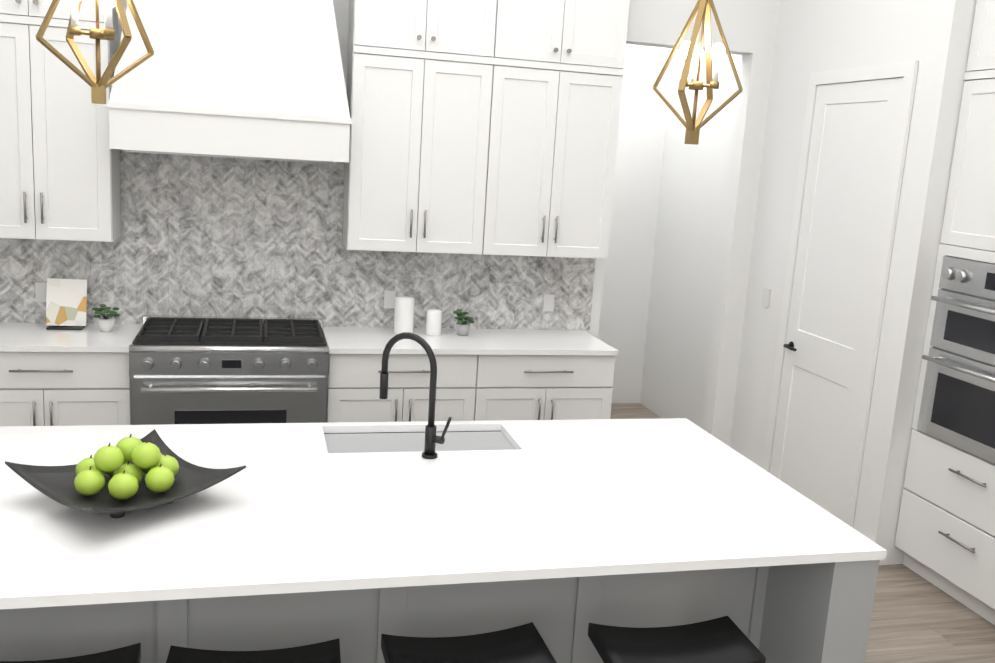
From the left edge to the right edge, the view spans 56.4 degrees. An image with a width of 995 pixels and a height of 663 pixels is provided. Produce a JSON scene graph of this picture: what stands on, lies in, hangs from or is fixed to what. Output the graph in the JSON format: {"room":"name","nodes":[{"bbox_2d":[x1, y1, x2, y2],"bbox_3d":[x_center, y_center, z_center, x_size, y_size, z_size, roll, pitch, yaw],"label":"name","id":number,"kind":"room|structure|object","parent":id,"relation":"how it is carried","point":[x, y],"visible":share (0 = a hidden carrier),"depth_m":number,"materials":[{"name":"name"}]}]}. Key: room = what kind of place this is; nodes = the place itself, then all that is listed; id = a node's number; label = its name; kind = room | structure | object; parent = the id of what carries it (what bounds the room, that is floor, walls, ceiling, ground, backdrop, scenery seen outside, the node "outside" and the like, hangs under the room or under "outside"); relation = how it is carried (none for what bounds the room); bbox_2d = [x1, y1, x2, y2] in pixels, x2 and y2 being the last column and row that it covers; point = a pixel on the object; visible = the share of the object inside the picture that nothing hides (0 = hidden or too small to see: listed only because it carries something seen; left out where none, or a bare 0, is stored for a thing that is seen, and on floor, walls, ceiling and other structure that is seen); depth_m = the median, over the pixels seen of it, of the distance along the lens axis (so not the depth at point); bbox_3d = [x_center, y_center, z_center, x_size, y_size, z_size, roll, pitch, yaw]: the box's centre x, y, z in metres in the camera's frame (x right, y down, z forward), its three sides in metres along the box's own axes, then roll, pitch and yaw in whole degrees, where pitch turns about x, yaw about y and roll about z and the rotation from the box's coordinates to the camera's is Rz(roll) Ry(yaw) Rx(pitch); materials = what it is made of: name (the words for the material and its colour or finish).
{"room":"kitchen","nodes":[
{"label":"kitchen","id":0,"kind":"room"},
{"bbox_2d":[118,0,779,446],"bbox_3d":[-0.889,-1.042,5.604,5.715,3.950,0.150,1,11,-14],"label":"wall","id":1,"kind":"structure","parent":0,"point":[755,75],"depth_m":6.13,"materials":[{"name":"white paint"}]},
{"bbox_2d":[0,0,120,241],"bbox_3d":[-2.418,-1.366,4.885,0.750,1.734,0.340,1,11,-14],"label":"upper cabinet","id":2,"kind":"object","parent":1,"relation":"attached to","point":[59,169],"visible":0.96,"depth_m":4.79,"materials":[{"name":"white wood"}]},
{"bbox_2d":[106,0,352,163],"bbox_3d":[-1.390,-1.938,4.930,1.234,1.994,0.506,1,11,-14],"label":"range hood","id":3,"kind":"object","parent":1,"relation":"attached to","point":[256,79],"visible":0.98,"depth_m":4.83,"materials":[{"name":"white paint"}]},
{"bbox_2d":[0,149,595,329],"bbox_3d":[-1.514,-0.547,5.462,4.444,1.042,0.011,1,11,-14],"label":"tile backsplash","id":4,"kind":"structure","parent":1,"relation":"attached to","point":[216,236],"depth_m":5.48,"materials":[{"name":"tile"}]},
{"bbox_2d":[35,282,46,301],"bbox_3d":[-2.574,-0.222,5.251,0.070,0.110,0.005,1,11,-14],"label":"electrical outlet plate","id":5,"kind":"object","parent":4,"relation":"attached to","point":[40,288],"depth_m":5.25,"materials":[{"name":"white plastic"}]},
{"bbox_2d":[384,291,395,308],"bbox_3d":[-0.667,-0.197,5.742,0.070,0.110,0.005,1,11,-14],"label":"electrical outlet plate","id":6,"kind":"object","parent":4,"relation":"attached to","point":[389,296],"depth_m":5.74,"materials":[{"name":"white plastic"}]},
{"bbox_2d":[543,294,554,310],"bbox_3d":[0.331,-0.184,5.999,0.070,0.110,0.005,1,11,-14],"label":"electrical outlet plate","id":7,"kind":"object","parent":4,"relation":"attached to","point":[548,305],"depth_m":6.00,"materials":[{"name":"white plastic"}]},
{"bbox_2d":[342,0,501,254],"bbox_3d":[-0.461,-1.341,5.390,0.793,1.734,0.340,1,11,-14],"label":"upper cabinet","id":8,"kind":"object","parent":1,"relation":"attached to","point":[485,127],"depth_m":5.26,"materials":[{"name":"white wood"}]},
{"bbox_2d":[486,0,629,258],"bbox_3d":[0.307,-1.331,5.587,0.793,1.734,0.340,1,11,-14],"label":"upper cabinet","id":9,"kind":"object","parent":1,"relation":"attached to","point":[558,86],"depth_m":5.45,"materials":[{"name":"white wood"}]},
{"bbox_2d":[598,44,672,402],"bbox_3d":[0.619,-1.335,7.612,1.802,3.950,0.150,1,11,-14],"label":"wall","id":10,"kind":"structure","parent":0,"point":[627,279],"depth_m":7.75,"materials":[{"name":"white paint"}]},
{"bbox_2d":[610,403,994,662],"bbox_3d":[2.541,1.825,2.565,11.313,0.100,12.820,1,11,-14],"label":"floor","id":11,"kind":"structure","parent":0,"point":[916,618],"depth_m":4.41,"materials":[{"name":"brown wood"}]},
{"bbox_2d":[0,606,75,660],"bbox_3d":[-1.634,0.939,3.182,0.498,0.890,1.005,1,11,-14],"label":"base cabinet","id":12,"kind":"object","parent":11,"relation":"on","point":[25,635],"depth_m":2.70,"materials":[{"name":"grey wood"}]},
{"bbox_2d":[0,643,140,662],"bbox_3d":[-1.195,1.215,2.454,0.460,0.674,0.336,0,11,-16],"label":"stool","id":13,"kind":"object","parent":11,"relation":"on","point":[130,654],"visible":1,"depth_m":2.52,"materials":[{"name":"black leather"}]},
{"bbox_2d":[0,322,142,425],"bbox_3d":[-2.834,0.478,5.008,1.681,0.957,0.636,1,11,-14],"label":"base cabinet","id":14,"kind":"object","parent":11,"relation":"on","point":[65,377],"visible":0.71,"depth_m":4.83,"materials":[{"name":"white wood"}]},
{"bbox_2d":[46,278,86,329],"bbox_3d":[-2.405,-0.157,5.181,0.204,0.271,0.150,1,11,-14],"label":"cookbook","id":15,"kind":"object","parent":14,"relation":"on","point":[66,304],"visible":0.98,"depth_m":5.18,"materials":[{"name":"white paper"}]},
{"bbox_2d":[92,304,119,331],"bbox_3d":[-2.172,-0.077,5.150,0.140,0.154,0.153,1,11,-14],"label":"potted plant","id":16,"kind":"object","parent":14,"relation":"on","point":[106,322],"visible":1,"depth_m":5.13,"materials":[{"name":"green plant"}]},
{"bbox_2d":[72,598,231,662],"bbox_3d":[-1.175,0.945,3.300,0.450,0.890,1.005,1,11,-14],"label":"base cabinet","id":17,"kind":"object","parent":11,"relation":"on","point":[205,623],"depth_m":2.77,"materials":[{"name":"grey wood"}]},
{"bbox_2d":[129,315,328,424],"bbox_3d":[-1.509,0.477,5.293,1.020,1.012,0.716,1,11,-14],"label":"range","id":18,"kind":"object","parent":11,"relation":"on","point":[213,370],"visible":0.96,"depth_m":4.99,"materials":[{"name":"silver metal"}]},
{"bbox_2d":[166,638,340,662],"bbox_3d":[-0.675,1.228,2.558,0.460,0.674,0.336,1,11,-11],"label":"stool","id":19,"kind":"object","parent":11,"relation":"on","point":[326,652],"visible":1,"depth_m":2.58,"materials":[{"name":"black leather"}]},
{"bbox_2d":[232,582,503,662],"bbox_3d":[-0.546,0.953,3.462,0.850,0.890,1.005,1,11,-14],"label":"base cabinet","id":20,"kind":"object","parent":11,"relation":"on","point":[359,618],"depth_m":2.93,"materials":[{"name":"grey wood"}]},
{"bbox_2d":[0,418,886,609],"bbox_3d":[-0.401,0.539,3.224,2.986,0.030,1.443,1,11,-14],"label":"countertop","id":21,"kind":"structure","parent":20,"relation":"on","point":[589,498],"depth_m":2.96,"materials":[{"name":"white stone"}]},
{"bbox_2d":[5,429,245,518],"bbox_3d":[-1.158,0.472,2.909,0.510,0.125,0.510,12,14,37],"label":"fruit bowl","id":22,"kind":"object","parent":21,"relation":"on","point":[55,483],"visible":0.69,"depth_m":2.88,"materials":[{"name":"black"}]},
{"bbox_2d":[74,434,178,499],"bbox_3d":[-1.162,0.413,2.906,0.308,0.162,0.296,1,11,-14],"label":"apples","id":23,"kind":"object","parent":22,"relation":"in","point":[154,464],"visible":0.98,"depth_m":2.85,"materials":[{"name":"green food"}]},
{"bbox_2d":[379,332,451,458],"bbox_3d":[-0.312,0.236,3.519,0.243,0.462,0.246,1,11,-14],"label":"faucet","id":24,"kind":"object","parent":21,"relation":"on","point":[432,438],"visible":1,"depth_m":3.49,"materials":[{"name":"black metal"}]},
{"bbox_2d":[324,426,519,453],"bbox_3d":[-0.319,0.564,3.775,0.780,0.242,0.365,1,11,-14],"label":"sink","id":25,"kind":"object","parent":21,"relation":"in","point":[408,437],"depth_m":3.82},
{"bbox_2d":[381,622,556,662],"bbox_3d":[-0.104,1.235,2.705,0.460,0.674,0.336,1,11,-15],"label":"stool","id":26,"kind":"object","parent":11,"relation":"on","point":[524,643],"visible":1,"depth_m":2.68,"materials":[{"name":"black leather"}]},
{"bbox_2d":[322,327,617,422],"bbox_3d":[-0.206,0.511,5.685,1.694,0.957,0.636,1,11,-14],"label":"base cabinet","id":27,"kind":"object","parent":11,"relation":"on","point":[502,374],"visible":0.54,"depth_m":5.39,"materials":[{"name":"white wood"}]},
{"bbox_2d":[394,296,414,334],"bbox_3d":[-0.562,-0.098,5.595,0.120,0.225,0.119,1,11,-14],"label":"canister","id":28,"kind":"object","parent":27,"relation":"on","point":[404,314],"visible":0.88,"depth_m":5.55,"materials":[{"name":"white ceramic"}]},
{"bbox_2d":[426,309,441,335],"bbox_3d":[-0.385,-0.058,5.627,0.094,0.155,0.093,1,11,-14],"label":"canister","id":29,"kind":"object","parent":27,"relation":"on","point":[433,321],"visible":0.98,"depth_m":5.59,"materials":[{"name":"white ceramic"}]},
{"bbox_2d":[453,309,473,335],"bbox_3d":[-0.201,-0.055,5.670,0.133,0.156,0.175,1,11,-14],"label":"potted plant","id":30,"kind":"object","parent":27,"relation":"on","point":[462,327],"visible":1,"depth_m":5.65,"materials":[{"name":"green plant"}]},
{"bbox_2d":[500,574,659,662],"bbox_3d":[0.132,0.962,3.636,0.550,0.890,1.005,1,11,-14],"label":"base cabinet","id":31,"kind":"object","parent":11,"relation":"on","point":[561,610],"depth_m":3.12,"materials":[{"name":"grey wood"}]},
{"bbox_2d":[588,616,765,662],"bbox_3d":[0.509,1.249,2.832,0.460,0.674,0.336,1,11,-12],"label":"stool","id":32,"kind":"object","parent":11,"relation":"on","point":[724,639],"visible":1,"depth_m":2.78,"materials":[{"name":"black leather"}]},
{"bbox_2d":[652,566,799,662],"bbox_3d":[0.664,0.969,3.774,0.550,0.890,1.005,1,11,-14],"label":"base cabinet","id":33,"kind":"object","parent":11,"relation":"on","point":[761,601],"depth_m":3.23,"materials":[{"name":"grey wood"}]},
{"bbox_2d":[895,0,994,624],"bbox_3d":[2.733,-0.211,4.404,0.868,3.217,0.927,1,11,-14],"label":"tall cabinet","id":34,"kind":"object","parent":11,"relation":"on","point":[945,538],"visible":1,"depth_m":4.55,"materials":[{"name":"white wood"}]},
{"bbox_2d":[917,256,994,463],"bbox_3d":[2.298,0.146,4.367,0.092,0.910,0.811,1,11,-14],"label":"double wall oven","id":35,"kind":"object","parent":34,"relation":"in","point":[957,408],"visible":1,"depth_m":4.52,"materials":[{"name":"silver metal"}]},
{"bbox_2d":[640,0,976,564],"bbox_3d":[1.829,-0.988,6.208,0.150,3.950,3.240,1,11,-14],"label":"wall","id":36,"kind":"structure","parent":0,"point":[933,37],"depth_m":5.84,"materials":[{"name":"white paint"}]},
{"bbox_2d":[761,288,770,307],"bbox_3d":[1.763,-0.221,6.098,0.006,0.120,0.080,1,11,-14],"label":"light switch","id":37,"kind":"object","parent":36,"relation":"attached to","point":[766,292],"depth_m":6.10,"materials":[{"name":"white plastic"}]},
{"bbox_2d":[763,60,918,527],"bbox_3d":[1.908,-0.168,5.404,0.071,2.654,0.950,1,11,-14],"label":"pantry door","id":38,"kind":"structure","parent":36,"relation":"in","point":[852,160],"depth_m":5.34,"materials":[{"name":"white paint"}]},
{"bbox_2d":[896,549,903,563],"bbox_3d":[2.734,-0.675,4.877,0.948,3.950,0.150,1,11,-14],"label":"baseboard","id":39,"kind":"structure","parent":0,"point":[900,556],"depth_m":5.06,"materials":[{"name":"white paint"}]},
{"bbox_3d":[2.789,-2.145,1.800,11.313,0.100,12.820,1,11,-14],"label":"ceiling","id":40,"kind":"structure","parent":0,"visible":0},
{"bbox_2d":[35,0,153,103],"bbox_3d":[-1.011,-1.500,2.313,0.262,1.817,0.228,1,11,-14],"label":"pendant light","id":41,"kind":"object","parent":40,"relation":"hanging from","point":[98,84],"visible":1,"depth_m":2.44,"materials":[{"name":"gold metal"}]},
{"bbox_2d":[653,0,742,144],"bbox_3d":[0.664,-1.479,2.745,0.232,1.817,0.255,1,11,-14],"label":"pendant light","id":42,"kind":"object","parent":40,"relation":"hanging from","point":[691,51],"visible":1,"depth_m":2.86,"materials":[{"name":"gold metal"}]}
]}

